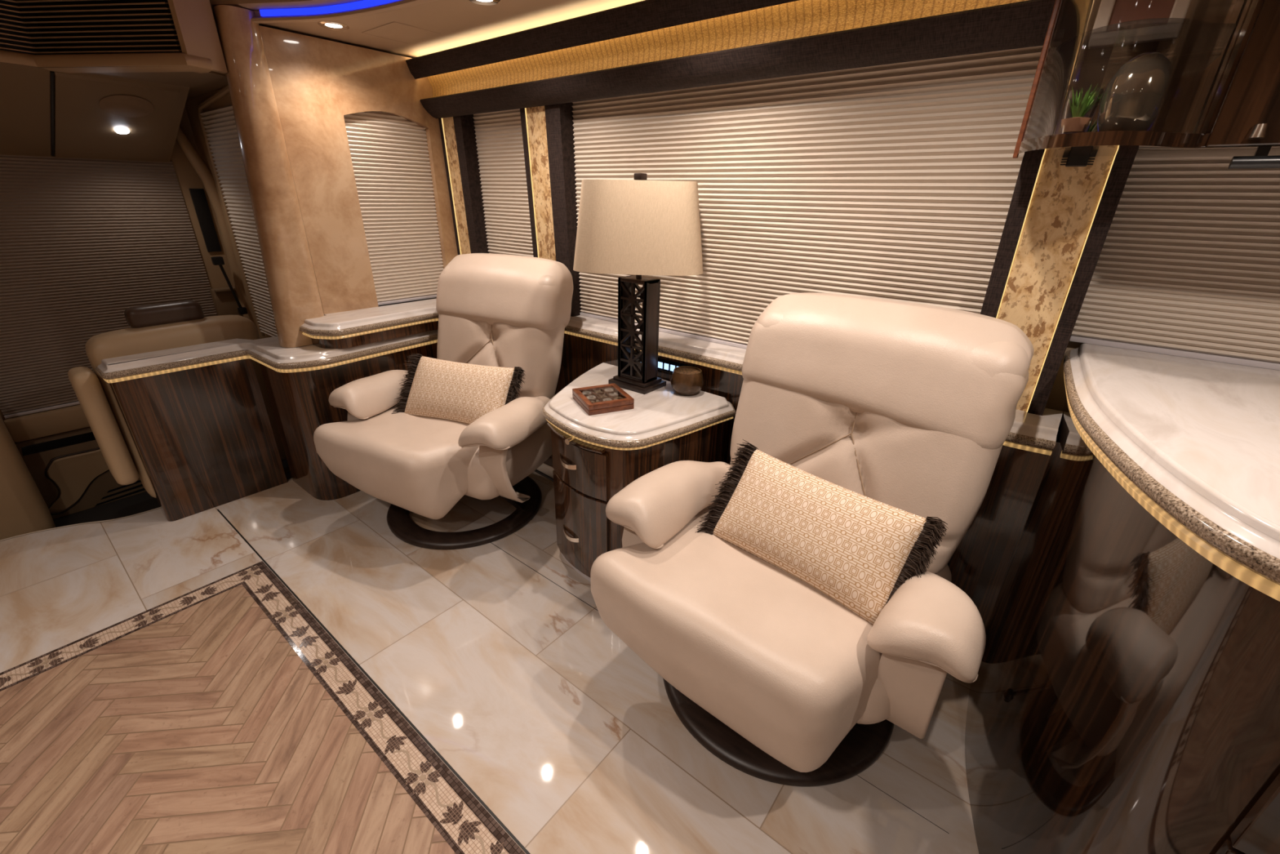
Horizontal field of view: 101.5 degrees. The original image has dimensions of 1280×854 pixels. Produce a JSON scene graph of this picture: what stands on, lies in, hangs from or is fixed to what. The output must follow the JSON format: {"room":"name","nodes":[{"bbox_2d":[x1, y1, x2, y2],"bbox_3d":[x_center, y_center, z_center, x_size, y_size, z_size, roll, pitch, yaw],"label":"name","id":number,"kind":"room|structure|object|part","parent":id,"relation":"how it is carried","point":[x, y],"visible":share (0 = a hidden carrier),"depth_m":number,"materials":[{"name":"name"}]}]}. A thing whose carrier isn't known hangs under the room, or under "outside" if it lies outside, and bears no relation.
{"room":"motorhome interior","nodes":[
{"label":"motorhome interior","id":0,"kind":"room"},
{"bbox_2d":[0,62,227,162],"bbox_3d":[-2.705,-0.876,1.235,1.115,0.298,2.920,19,29,35],"label":"overhead cabinet","id":1,"kind":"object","parent":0,"point":[24,90],"depth_m":1.99,"materials":[{"name":"brown"}]},
{"bbox_2d":[0,49,213,73],"bbox_3d":[-2.525,-1.014,1.233,2.405,0.042,0.514,-17,30,-36],"label":"trim","id":2,"kind":"structure","parent":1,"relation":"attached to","point":[174,61],"depth_m":1.76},
{"bbox_2d":[0,0,227,73],"bbox_3d":[-2.505,-1.179,1.179,2.462,0.372,0.540,-18,30,-36],"label":"grille","id":3,"kind":"object","parent":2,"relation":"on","point":[33,27],"depth_m":1.77,"materials":[{"name":"black plastic"}]},
{"bbox_3d":[-1.472,-1.392,1.719,0.036,0.362,0.138,6,24,11],"label":"grille end","id":4,"kind":"part","parent":3,"relation":"part of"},
{"bbox_2d":[49,71,179,159],"bbox_3d":[-2.190,-1.262,2.170,0.607,0.261,0.374,19,29,35],"label":"ceiling light panel","id":5,"kind":"object","parent":1,"relation":"attached to","point":[91,117],"visible":1,"depth_m":2.13,"materials":[{"name":"brown"}]},
{"bbox_2d":[114,127,129,133],"bbox_3d":[-2.197,-1.256,2.218,0.044,0.021,0.048,19,29,35],"label":"light","id":6,"kind":"object","parent":5,"relation":"attached to","point":[117,130],"depth_m":2.21,"materials":[{"name":"white"}]},
{"bbox_2d":[0,105,234,442],"bbox_3d":[-3.135,-0.425,1.928,0.100,2.400,3.100,19,29,35],"label":"wall","id":7,"kind":"structure","parent":0,"point":[188,178],"depth_m":2.67,"materials":[{"name":"beige plastic"}]},
{"bbox_2d":[3,404,89,442],"bbox_3d":[-2.571,-0.124,2.713,0.050,0.110,0.950,19,29,35],"label":"trim","id":8,"kind":"structure","parent":7,"relation":"attached to","point":[43,424],"depth_m":2.44,"materials":[{"name":"beige plastic"}]},
{"bbox_2d":[14,426,146,519],"bbox_3d":[-2.593,0.124,2.817,0.032,0.415,0.980,19,29,35],"label":"dashboard","id":9,"kind":"object","parent":7,"relation":"attached to","point":[69,469],"visible":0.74,"depth_m":2.57,"materials":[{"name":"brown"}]},
{"bbox_2d":[0,154,217,418],"bbox_3d":[-2.583,-0.673,2.463,0.014,1.090,0.890,19,29,35],"label":"pleated shade","id":10,"kind":"object","parent":7,"relation":"attached to","point":[84,242],"visible":0.66,"depth_m":2.42,"materials":[{"name":"beige fabric"}]},
{"bbox_3d":[-2.593,-0.180,2.680,0.013,0.013,0.890,19,29,35],"label":"rail","id":11,"kind":"part","parent":10,"relation":"part of","materials":[{"name":"grey"}]},
{"bbox_2d":[188,188,222,252],"bbox_3d":[-2.263,-1.074,2.723,0.011,0.305,0.060,19,29,35],"label":"air vent","id":12,"kind":"object","parent":7,"relation":"in","point":[201,206],"visible":1,"depth_m":2.72,"materials":[{"name":"black plastic"}]},
{"bbox_2d":[209,286,243,316],"bbox_3d":[-2.256,-0.663,2.875,0.069,0.200,0.125,19,29,35],"label":"pocket","id":13,"kind":"object","parent":7,"relation":"attached to","point":[224,302],"visible":0.5,"depth_m":2.84,"materials":[{"name":"brown leather"}]},
{"bbox_2d":[53,459,288,527],"bbox_3d":[-2.822,0.718,2.015,0.900,0.030,2.920,19,29,35],"label":"step","id":14,"kind":"structure","parent":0,"point":[142,502],"depth_m":2.65,"materials":[{"name":"black carpet"}]},
{"bbox_2d":[0,415,55,539],"bbox_3d":[-2.887,0.231,2.137,0.240,0.720,0.500,19,29,35],"label":"console","id":15,"kind":"object","parent":14,"relation":"on","point":[24,509],"visible":0.77,"depth_m":2.25,"materials":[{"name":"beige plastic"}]},
{"bbox_2d":[0,506,160,541],"bbox_3d":[-2.877,0.721,1.709,0.149,0.212,2.409,22,31,39],"label":"trim","id":16,"kind":"structure","parent":14,"relation":"on","point":[159,507],"depth_m":2.19,"materials":[{"name":"beige"}]},
{"bbox_2d":[67,299,286,497],"bbox_3d":[-2.172,-0.069,2.481,0.646,1.057,0.663,19,29,35],"label":"passenger seat","id":17,"kind":"object","parent":14,"relation":"on","point":[182,323],"visible":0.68,"depth_m":2.14,"materials":[{"name":"beige leather"}]},
{"bbox_3d":[-2.158,0.002,2.107,0.158,0.490,0.072,19,29,35],"label":"armrest","id":18,"kind":"part","parent":17,"relation":"part of","materials":[{"name":"beige leather"}]},
{"bbox_2d":[185,88,272,338],"bbox_3d":[-1.828,-0.604,2.662,1.010,2.180,0.060,19,29,35],"label":"wall","id":19,"kind":"structure","parent":0,"point":[191,104],"depth_m":2.56,"materials":[{"name":"beige plastic"}]},
{"bbox_2d":[176,127,253,322],"bbox_3d":[-2.202,-0.920,2.736,0.084,1.386,0.189,19,29,35],"label":"post","id":20,"kind":"object","parent":19,"relation":"attached to","point":[196,161],"visible":0.44,"depth_m":2.66,"materials":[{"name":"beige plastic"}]},
{"bbox_2d":[210,256,247,314],"bbox_3d":[-2.170,-0.745,2.765,0.035,0.300,0.083,19,29,35],"label":"stalk","id":21,"kind":"object","parent":19,"relation":"attached to","point":[216,260],"visible":1,"depth_m":2.75,"materials":[{"name":"black plastic"}]},
{"bbox_2d":[197,84,264,336],"bbox_3d":[-1.761,-0.926,2.414,0.778,1.152,0.024,19,29,35],"label":"surround","id":22,"kind":"object","parent":19,"relation":"attached to","point":[224,91],"visible":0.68,"depth_m":2.53,"materials":[{"name":"beige plastic"}]},
{"bbox_2d":[199,104,277,336],"bbox_3d":[-1.751,-0.885,2.411,0.735,1.030,0.012,19,29,35],"label":"pleated shade","id":23,"kind":"object","parent":19,"relation":"attached to","point":[220,123],"visible":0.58,"depth_m":2.46,"materials":[{"name":"beige fabric"}]},
{"bbox_2d":[209,0,363,12],"bbox_3d":[0.659,-0.784,0.190,5.652,0.175,0.485,22,31,38],"label":"trim","id":24,"kind":"structure","parent":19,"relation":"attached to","point":[252,5],"depth_m":1.77,"materials":[{"name":"beige paint"}]},
{"bbox_2d":[213,0,436,24],"bbox_3d":[0.665,-0.680,0.247,5.650,0.018,0.462,22,31,38],"label":"trim","id":25,"kind":"structure","parent":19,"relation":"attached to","point":[399,4],"depth_m":1.74,"materials":[{"name":"beige paint"}]},
{"bbox_2d":[259,25,457,314],"bbox_3d":[-1.163,-1.043,2.400,0.090,1.140,0.775,19,29,35],"label":"wall","id":26,"kind":"structure","parent":0,"point":[317,82],"depth_m":2.17,"materials":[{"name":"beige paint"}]},
{"bbox_2d":[259,0,398,16],"bbox_3d":[-0.319,-1.137,1.185,2.414,0.017,0.270,20,30,37],"label":"led strip","id":27,"kind":"object","parent":26,"relation":"attached to","point":[365,3],"visible":1,"depth_m":1.76,"materials":[{"name":"blue plastic"}]},
{"bbox_2d":[343,111,444,305],"bbox_3d":[-1.124,-1.008,2.440,0.014,0.825,0.390,19,29,35],"label":"pleated shade","id":28,"kind":"object","parent":26,"relation":"attached to","point":[390,160],"visible":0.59,"depth_m":2.43,"materials":[{"name":"beige fabric"}]},
{"bbox_3d":[-1.131,-0.637,2.604,0.013,0.013,0.390,19,29,35],"label":"rail","id":29,"kind":"part","parent":28,"relation":"part of","materials":[{"name":"grey"}]},
{"bbox_2d":[212,0,644,57],"bbox_3d":[0.806,-0.811,0.507,5.750,0.022,1.368,19,29,35],"label":"ceiling","id":30,"kind":"structure","parent":0,"point":[458,23],"depth_m":1.84,"materials":[{"name":"beige paint"}]},
{"bbox_2d":[317,20,349,30],"bbox_3d":[-1.102,-1.445,1.880,0.100,0.010,0.100,19,29,35],"label":"recessed light","id":31,"kind":"object","parent":30,"relation":"in","point":[333,25],"visible":0.98,"depth_m":1.88,"materials":[{"name":"silver metal"}]},
{"bbox_2d":[362,22,439,43],"bbox_3d":[-0.893,-1.476,1.959,0.242,0.001,0.186,19,29,35],"label":"trim","id":32,"kind":"structure","parent":30,"relation":"attached to","point":[392,22],"depth_m":1.92,"materials":[{"name":"brown"}]},
{"bbox_2d":[469,0,500,4],"bbox_3d":[-0.476,-1.303,1.589,0.100,0.010,0.100,19,29,35],"label":"recessed light","id":33,"kind":"object","parent":30,"relation":"in","point":[477,2],"visible":1,"depth_m":1.61,"materials":[{"name":"silver metal"}]},
{"bbox_2d":[0,462,978,853],"bbox_3d":[-0.075,1.206,0.509,6.050,0.020,3.900,19,29,35],"label":"floor","id":34,"kind":"structure","parent":0,"point":[576,744],"depth_m":1.54,"materials":[{"name":"tile"}]},
{"bbox_2d":[109,358,287,521],"bbox_3d":[-1.879,0.038,2.269,0.100,0.623,0.450,19,29,35],"label":"base cabinet","id":35,"kind":"object","parent":34,"relation":"on","point":[203,438],"visible":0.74,"depth_m":2.22,"materials":[{"name":"brown wood"}]},
{"bbox_2d":[0,584,454,853],"bbox_3d":[-1.000,1.171,0.519,2.522,0.001,1.778,19,29,35],"label":"floor","id":36,"kind":"structure","parent":34,"relation":"on","point":[169,829],"depth_m":1.30,"materials":[{"name":"brown wood"}]},
{"bbox_2d":[0,560,524,853],"bbox_3d":[-0.889,1.315,0.201,3.312,0.003,2.372,19,29,35],"label":"trim","id":37,"kind":"structure","parent":34,"relation":"on","point":[458,816],"depth_m":1.47,"materials":[{"name":"tile"}]},
{"bbox_2d":[259,342,437,500],"bbox_3d":[-1.272,-0.115,2.641,0.342,0.623,0.892,19,29,35],"label":"base cabinet","id":38,"kind":"object","parent":34,"relation":"on","point":[300,401],"visible":0.38,"depth_m":2.30,"materials":[{"name":"brown wood"}]},
{"bbox_2d":[95,329,438,382],"bbox_3d":[-1.436,-0.361,2.336,0.521,0.066,1.385,19,29,35],"label":"countertop","id":39,"kind":"structure","parent":38,"relation":"on","point":[268,352],"depth_m":2.14,"materials":[{"name":"stone"}]},
{"bbox_2d":[213,4,324,347],"bbox_3d":[-1.440,-0.901,2.027,0.118,1.168,0.186,19,29,35],"label":"column","id":40,"kind":"structure","parent":39,"relation":"on","point":[292,285],"depth_m":1.98,"materials":[{"name":"paint"}]},
{"bbox_2d":[311,320,438,348],"bbox_3d":[-1.117,-0.469,2.456,0.205,0.044,0.743,19,29,35],"label":"ledge riser","id":41,"kind":"object","parent":39,"relation":"on","point":[353,341],"visible":0.46,"depth_m":2.28,"materials":[{"name":"brown wood"}]},
{"bbox_2d":[313,253,573,549],"bbox_3d":[-0.748,-0.120,2.145,0.892,1.062,0.842,12,26,24],"label":"recliner","id":42,"kind":"object","parent":34,"relation":"on","point":[502,310],"visible":0.83,"depth_m":2.08,"materials":[{"name":"beige leather"}]},
{"bbox_3d":[-1.086,-0.166,2.243,0.188,0.138,0.470,12,26,24],"label":"armrest","id":43,"kind":"part","parent":42,"relation":"part of","materials":[{"name":"leather"}]},
{"bbox_3d":[-0.862,0.091,2.169,0.652,0.314,0.630,12,26,24],"label":"seat","id":44,"kind":"part","parent":42,"relation":"part of","materials":[{"name":"leather"}]},
{"bbox_2d":[392,353,525,424],"bbox_3d":[-0.734,-0.122,2.108,0.531,0.268,0.218,9,25,17],"label":"lumbar pillow","id":45,"kind":"object","parent":42,"relation":"on","point":[433,388],"visible":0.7,"depth_m":2.06,"materials":[{"name":"brown fabric"}]},
{"bbox_3d":[-0.620,-0.377,2.268,0.628,0.600,0.290,12,26,24],"label":"backrest","id":46,"kind":"part","parent":42,"relation":"part of","materials":[{"name":"leather"}]},
{"bbox_3d":[-0.462,-0.025,1.959,0.188,0.143,0.473,12,26,24],"label":"armrest","id":47,"kind":"part","parent":42,"relation":"part of","materials":[{"name":"leather"}]},
{"bbox_3d":[-0.625,0.295,2.327,0.255,0.161,0.100,4,24,6],"label":"arm","id":48,"kind":"part","parent":42,"relation":"part of","materials":[{"name":"beige leather"}]},
{"bbox_3d":[-0.435,0.205,2.301,0.141,0.095,0.012,1,24,0],"label":"recline lever","id":49,"kind":"part","parent":42,"relation":"part of","materials":[{"name":"black plastic"}]},
{"bbox_2d":[217,509,948,853],"bbox_3d":[-0.046,0.824,1.348,4.160,0.002,0.628,19,29,35],"label":"trim","id":50,"kind":"structure","parent":34,"relation":"on","point":[402,714],"depth_m":1.44,"materials":[{"name":"black"}]},
{"bbox_2d":[542,362,736,582],"bbox_3d":[-0.085,0.187,1.994,0.717,0.640,0.571,19,29,35],"label":"side table","id":51,"kind":"object","parent":34,"relation":"on","point":[595,457],"visible":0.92,"depth_m":1.75,"materials":[{"name":"wood"}]},
{"bbox_3d":[-0.232,0.115,1.760,0.135,0.031,0.054,19,29,35],"label":"drawer handle","id":52,"kind":"part","parent":51,"relation":"part of","materials":[{"name":"silver metal"}]},
{"bbox_3d":[-0.224,0.043,1.675,0.019,0.019,0.027,19,29,35],"label":"tray knob","id":53,"kind":"part","parent":51,"relation":"part of","materials":[{"name":"silver metal"}]},
{"bbox_3d":[-0.237,0.382,1.879,0.135,0.031,0.054,19,29,35],"label":"drawer handle","id":54,"kind":"part","parent":51,"relation":"part of","materials":[{"name":"silver metal"}]},
{"bbox_2d":[546,422,604,453],"bbox_3d":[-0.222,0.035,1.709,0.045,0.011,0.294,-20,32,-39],"label":"drawer","id":55,"kind":"object","parent":51,"relation":"on","point":[588,446],"depth_m":1.66,"materials":[{"name":"brown wood"}]},
{"bbox_3d":[-0.216,0.122,1.762,0.045,0.170,0.305,-20,31,-39],"label":"drawer","id":56,"kind":"part","parent":51,"relation":"part of","materials":[{"name":"brown wood"}]},
{"bbox_3d":[-0.221,0.358,1.866,0.045,0.335,0.305,-20,31,-39],"label":"drawer","id":57,"kind":"part","parent":51,"relation":"part of","materials":[{"name":"brown wood"}]},
{"bbox_2d":[572,382,634,415],"bbox_3d":[-0.129,-0.098,1.800,0.161,0.036,0.173,-10,26,-23],"label":"game box","id":58,"kind":"object","parent":51,"relation":"on","point":[609,397],"visible":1,"depth_m":1.76,"materials":[{"name":"red wood"}]},
{"bbox_3d":[-0.129,-0.112,1.794,0.125,0.001,0.137,-10,26,-23],"label":"glass","id":59,"kind":"part","parent":58,"relation":"part of","materials":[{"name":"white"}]},
{"bbox_2d":[573,173,702,394],"bbox_3d":[-0.005,-0.492,1.844,0.446,0.726,0.296,2,24,1],"label":"table lamp","id":60,"kind":"object","parent":51,"relation":"on","point":[639,226],"visible":1,"depth_m":1.67,"materials":[{"name":"beige fabric"}]},
{"bbox_3d":[-0.001,-0.676,1.762,0.444,0.277,0.290,3,24,4],"label":"lamp shade","id":61,"kind":"part","parent":60,"relation":"part of","materials":[{"name":"fabric"}]},
{"bbox_3d":[-0.006,-0.354,1.904,0.130,0.365,0.076,19,29,35],"label":"column frame","id":62,"kind":"part","parent":60,"relation":"part of","materials":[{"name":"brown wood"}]},
{"bbox_3d":[-0.078,-0.058,1.883,0.692,0.010,0.524,19,29,35],"label":"light rail","id":63,"kind":"part","parent":51,"relation":"part of","materials":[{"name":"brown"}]},
{"bbox_2d":[670,365,703,395],"bbox_3d":[0.172,-0.167,1.909,0.122,0.085,0.122,19,29,35],"label":"pot","id":64,"kind":"object","parent":51,"relation":"on","point":[687,380],"visible":1,"depth_m":1.87,"materials":[{"name":"ceramic"}]},
{"bbox_2d":[590,292,1034,786],"bbox_3d":[0.405,0.256,1.349,0.892,1.062,0.842,19,30,35],"label":"recliner","id":65,"kind":"object","parent":34,"relation":"on","point":[908,406],"visible":0.83,"depth_m":1.24,"materials":[{"name":"beige leather"}]},
{"bbox_3d":[0.101,0.182,1.513,0.188,0.138,0.470,19,30,35],"label":"armrest","id":66,"kind":"part","parent":65,"relation":"part of","materials":[{"name":"leather"}]},
{"bbox_3d":[0.298,0.477,1.389,0.682,0.346,0.630,19,30,35],"label":"seat","id":67,"kind":"part","parent":65,"relation":"part of","materials":[{"name":"leather"}]},
{"bbox_2d":[694,439,948,625],"bbox_3d":[0.406,0.266,1.284,0.224,0.286,0.535,-21,32,-40],"label":"lumbar pillow","id":68,"kind":"object","parent":65,"relation":"on","point":[856,549],"visible":0.81,"depth_m":1.21,"materials":[{"name":"brown fabric"}]},
{"bbox_3d":[0.579,0.013,1.441,0.682,0.600,0.290,19,30,35],"label":"backrest","id":69,"kind":"part","parent":65,"relation":"part of","materials":[{"name":"leather"}]},
{"bbox_3d":[0.600,0.389,1.065,0.188,0.135,0.293,19,30,35],"label":"armrest","id":70,"kind":"part","parent":65,"relation":"part of","materials":[{"name":"leather"}]},
{"bbox_2d":[964,400,1279,853],"bbox_3d":[1.428,0.605,0.769,1.522,0.923,0.987,19,29,35],"label":"base cabinet","id":71,"kind":"object","parent":34,"relation":"on","point":[1124,698],"visible":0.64,"depth_m":0.80,"materials":[{"name":"brown wood"}]},
{"bbox_2d":[1063,342,1279,601],"bbox_3d":[1.415,0.166,0.578,1.560,0.070,1.010,19,29,35],"label":"countertop","id":72,"kind":"structure","parent":71,"relation":"on","point":[1195,442],"depth_m":0.81,"materials":[{"name":"stone"}]},
{"bbox_3d":[1.207,0.900,0.412,1.205,0.466,0.018,19,29,35],"label":"drawer","id":73,"kind":"part","parent":71,"relation":"part of","materials":[{"name":"brown wood"}]},
{"bbox_3d":[1.213,0.595,0.277,1.205,0.188,0.018,19,29,35],"label":"drawer","id":74,"kind":"part","parent":71,"relation":"part of","materials":[{"name":"brown wood"}]},
{"bbox_2d":[543,333,1056,628],"bbox_3d":[0.142,0.054,2.171,2.390,0.748,0.060,19,29,35],"label":"wall","id":75,"kind":"structure","parent":0,"point":[980,564],"depth_m":1.52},
{"bbox_2d":[634,351,696,373],"bbox_3d":[0.091,-0.243,2.041,0.300,0.050,0.008,19,29,35],"label":"switch panel","id":76,"kind":"object","parent":75,"relation":"attached to","point":[665,365],"visible":0.38,"depth_m":2.02,"materials":[{"name":"black"}]},
{"bbox_2d":[572,0,1108,411],"bbox_3d":[1.207,-0.259,1.318,5.750,2.050,0.160,19,29,35],"label":"wall","id":77,"kind":"structure","parent":0,"point":[1082,77],"depth_m":1.18,"materials":[{"name":"beige paint"}]},
{"bbox_2d":[299,297,1062,455],"bbox_3d":[-0.195,-0.226,1.816,2.638,0.064,0.900,19,29,35],"label":"window ledge","id":78,"kind":"object","parent":77,"relation":"attached to","point":[1029,432],"visible":0.36,"depth_m":2.12,"materials":[{"name":"stone"}]},
{"bbox_2d":[438,114,488,254],"bbox_3d":[-0.855,-1.075,2.584,0.185,0.840,0.095,19,29,35],"label":"pillar","id":79,"kind":"structure","parent":78,"relation":"on","point":[458,135],"depth_m":2.50,"materials":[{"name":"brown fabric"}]},
{"bbox_3d":[-0.864,-1.080,2.596,0.095,0.840,0.087,19,29,35],"label":"gold panel","id":80,"kind":"part","parent":79,"relation":"part of","materials":[{"name":"metal"}]},
{"bbox_2d":[520,102,581,316],"bbox_3d":[-0.370,-0.911,2.238,0.230,0.840,0.105,19,29,35],"label":"pillar","id":81,"kind":"structure","parent":78,"relation":"on","point":[547,131],"depth_m":2.15,"materials":[{"name":"brown wood"}]},
{"bbox_3d":[-0.390,-0.920,2.257,0.117,0.840,0.097,19,29,35],"label":"gold panel","id":82,"kind":"part","parent":81,"relation":"part of","materials":[{"name":"stone"}]},
{"bbox_2d":[980,155,1135,415],"bbox_3d":[0.976,-0.343,1.288,0.195,0.620,0.110,19,29,35],"label":"pillar","id":83,"kind":"structure","parent":78,"relation":"on","point":[1060,218],"depth_m":1.23,"materials":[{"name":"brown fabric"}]},
{"bbox_2d":[1060,155,1095,166],"bbox_3d":[0.948,-0.582,1.129,0.057,0.035,0.018,19,29,35],"label":"bracket","id":84,"kind":"object","parent":83,"relation":"attached to","point":[1072,161],"visible":0.59,"depth_m":1.12,"materials":[{"name":"black plastic"}]},
{"bbox_2d":[1012,0,1279,159],"bbox_3d":[1.464,-0.561,0.576,1.669,0.436,0.378,19,29,35],"label":"display cabinet","id":85,"kind":"object","parent":77,"relation":"attached to","point":[1221,97],"visible":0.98,"depth_m":0.91,"materials":[{"name":"red wood"}]},
{"bbox_3d":[0.820,-0.784,1.050,0.009,0.436,0.012,19,29,35],"label":"post","id":86,"kind":"part","parent":85,"relation":"part of","materials":[{"name":"red wood"}]},
{"bbox_3d":[0.879,-0.826,1.113,0.004,0.408,0.178,19,29,35],"label":"glass","id":87,"kind":"part","parent":85,"relation":"part of","materials":[{"name":"brown"}]},
{"bbox_2d":[1057,82,1104,133],"bbox_3d":[0.829,-0.596,0.985,0.066,0.086,0.060,4,24,7],"label":"potted succulent","id":88,"kind":"object","parent":85,"relation":"on","point":[1077,122],"visible":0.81,"depth_m":0.98,"materials":[{"name":"green plant"}]},
{"bbox_2d":[1097,52,1172,131],"bbox_3d":[0.884,-0.592,0.934,0.094,0.124,0.094,19,29,35],"label":"glass cloche","id":89,"kind":"object","parent":85,"relation":"on","point":[1131,100],"visible":0.77,"depth_m":0.91,"materials":[{"name":"clear glass"}]},
{"bbox_2d":[1093,0,1191,29],"bbox_3d":[0.925,-0.800,0.948,0.130,0.172,0.017,19,29,35],"label":"picture frame","id":90,"kind":"object","parent":85,"relation":"on","point":[1109,11],"visible":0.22,"depth_m":0.96,"materials":[{"name":"beige"}]},
{"bbox_2d":[1108,0,1175,25],"bbox_3d":[0.926,-0.800,0.949,0.090,0.132,0.006,19,29,35],"label":"picture","id":91,"kind":"object","parent":90,"relation":"attached to","point":[1119,11],"depth_m":0.96,"materials":[{"name":"brown"}]},
{"bbox_2d":[1017,130,1279,159],"bbox_3d":[1.462,-0.377,0.656,1.665,0.022,0.378,19,29,35],"label":"shelf","id":92,"kind":"object","parent":85,"relation":"attached to","point":[1037,144],"depth_m":0.93,"materials":[{"name":"brown wood"}]},
{"bbox_2d":[1075,17,1236,65],"bbox_3d":[0.922,-0.712,0.971,0.267,0.006,0.327,19,29,35],"label":"glass shelf","id":93,"kind":"object","parent":85,"relation":"attached to","point":[1116,44],"depth_m":0.95,"materials":[{"name":"clear glass"}]},
{"bbox_3d":[1.071,-0.795,1.051,0.175,0.408,0.015,19,29,35],"label":"panel","id":94,"kind":"part","parent":85,"relation":"part of","materials":[{"name":"beige mirror"}]},
{"bbox_3d":[1.186,-0.626,0.700,0.478,0.429,0.022,19,29,35],"label":"cabinet door","id":95,"kind":"part","parent":85,"relation":"part of","materials":[{"name":"brown wood"}]},
{"bbox_2d":[1227,146,1279,168],"bbox_3d":[1.169,-0.426,0.820,0.335,0.034,0.019,19,29,35],"label":"towel bar","id":96,"kind":"object","parent":85,"relation":"attached to","point":[1260,159],"visible":1,"depth_m":0.89,"materials":[{"name":"silver metal"}]},
{"bbox_3d":[1.029,-0.492,0.869,0.022,0.020,0.022,19,29,35],"label":"door knob","id":97,"kind":"part","parent":85,"relation":"part of","materials":[{"name":"silver metal"}]},
{"bbox_2d":[1069,156,1279,370],"bbox_3d":[1.730,-0.220,0.829,1.560,0.445,0.014,19,29,35],"label":"pleated shade","id":98,"kind":"object","parent":77,"relation":"attached to","point":[1188,265],"visible":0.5,"depth_m":1.18,"materials":[{"name":"beige fabric"}]},
{"bbox_3d":[1.726,-0.022,0.916,1.560,0.013,0.013,19,29,35],"label":"rail","id":99,"kind":"part","parent":98,"relation":"part of","materials":[{"name":"grey"}]},
{"bbox_3d":[0.020,-1.282,1.778,2.328,0.215,0.040,19,29,35],"label":"wall header","id":100,"kind":"structure","parent":0,"visible":0},
{"bbox_2d":[472,108,533,257],"bbox_3d":[-0.632,-1.020,2.457,0.485,0.852,0.027,19,29,35],"label":"pleated shade","id":101,"kind":"object","parent":100,"relation":"attached to","point":[499,134],"visible":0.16,"depth_m":2.40,"materials":[{"name":"beige fabric"}]},
{"bbox_2d":[405,0,798,79],"bbox_3d":[-0.050,-1.278,1.683,2.328,0.067,0.187,19,29,35],"label":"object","id":102,"kind":"object","parent":100,"relation":"attached to","point":[645,15],"visible":0.92,"depth_m":1.69,"materials":[{"name":"brown fabric"}]},
{"bbox_2d":[427,0,1027,97],"bbox_3d":[-0.018,-1.247,1.743,2.328,0.112,0.120,19,29,35],"label":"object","id":103,"kind":"object","parent":100,"relation":"attached to","point":[800,18],"visible":0.47,"depth_m":1.54,"materials":[{"name":"gold metal"}]},
{"bbox_2d":[419,0,1055,118],"bbox_3d":[-0.027,-1.161,1.771,2.328,0.067,0.184,19,29,35],"label":"valance","id":104,"kind":"object","parent":100,"relation":"attached to","point":[1024,24],"visible":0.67,"depth_m":1.38,"materials":[{"name":"brown fabric"}]},
{"bbox_2d":[572,45,1043,348],"bbox_3d":[0.333,-0.690,1.756,1.530,0.852,0.027,19,29,35],"label":"pleated shade","id":105,"kind":"object","parent":100,"relation":"attached to","point":[897,181],"visible":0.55,"depth_m":1.55,"materials":[{"name":"beige fabric"}]},
{"bbox_3d":[0.328,-0.308,1.930,1.530,0.013,0.013,19,29,35],"label":"rail","id":106,"kind":"part","parent":105,"relation":"part of","materials":[{"name":"grey fabric"}]}
]}

